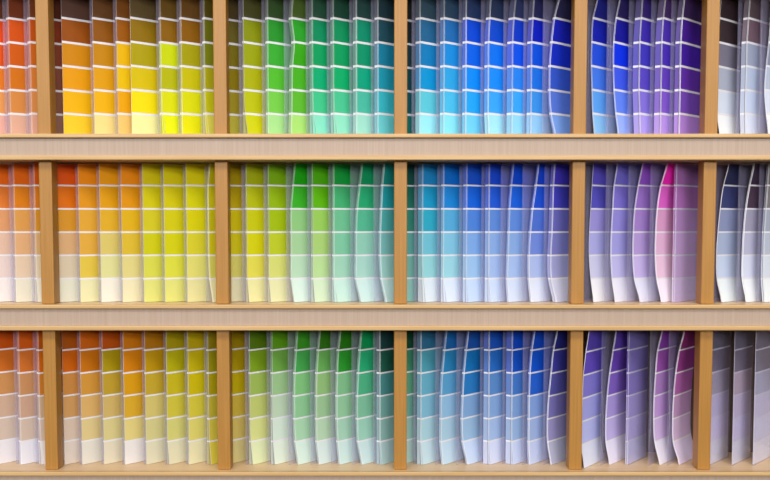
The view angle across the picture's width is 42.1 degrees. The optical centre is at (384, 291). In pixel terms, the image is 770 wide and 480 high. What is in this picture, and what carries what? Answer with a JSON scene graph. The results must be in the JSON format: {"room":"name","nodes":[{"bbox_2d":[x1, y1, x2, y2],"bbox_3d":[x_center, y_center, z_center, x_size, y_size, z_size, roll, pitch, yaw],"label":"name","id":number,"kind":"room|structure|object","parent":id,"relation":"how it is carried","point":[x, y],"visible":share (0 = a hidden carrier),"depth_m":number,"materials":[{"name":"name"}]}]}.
{"room":"hardware store","nodes":[
{"label":"hardware store","id":0,"kind":"room"},
{"bbox_3d":[0.000,-0.193,1.394,6.000,3.000,0.093,0,4,0],"label":"wall","id":1,"kind":"structure","parent":0,"visible":0},
{"bbox_2d":[0,0,769,479],"bbox_3d":[-0.009,-0.077,1.295,1.310,0.665,0.120,0,4,0],"label":"display rack","id":2,"kind":"object","parent":1,"relation":"attached to","point":[712,151],"depth_m":1.28,"materials":[{"name":"brown wood"}]},
{"bbox_2d":[0,452,769,470],"bbox_3d":[-0.009,0.238,1.317,1.310,0.032,0.104,0,4,0],"label":"shelf","id":3,"kind":"object","parent":2,"relation":"attached to","point":[650,462],"depth_m":1.28,"materials":[{"name":"brown wood"}]},
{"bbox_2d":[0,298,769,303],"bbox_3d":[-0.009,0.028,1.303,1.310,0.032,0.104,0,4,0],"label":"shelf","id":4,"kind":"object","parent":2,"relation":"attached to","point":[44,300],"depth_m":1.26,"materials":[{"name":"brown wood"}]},
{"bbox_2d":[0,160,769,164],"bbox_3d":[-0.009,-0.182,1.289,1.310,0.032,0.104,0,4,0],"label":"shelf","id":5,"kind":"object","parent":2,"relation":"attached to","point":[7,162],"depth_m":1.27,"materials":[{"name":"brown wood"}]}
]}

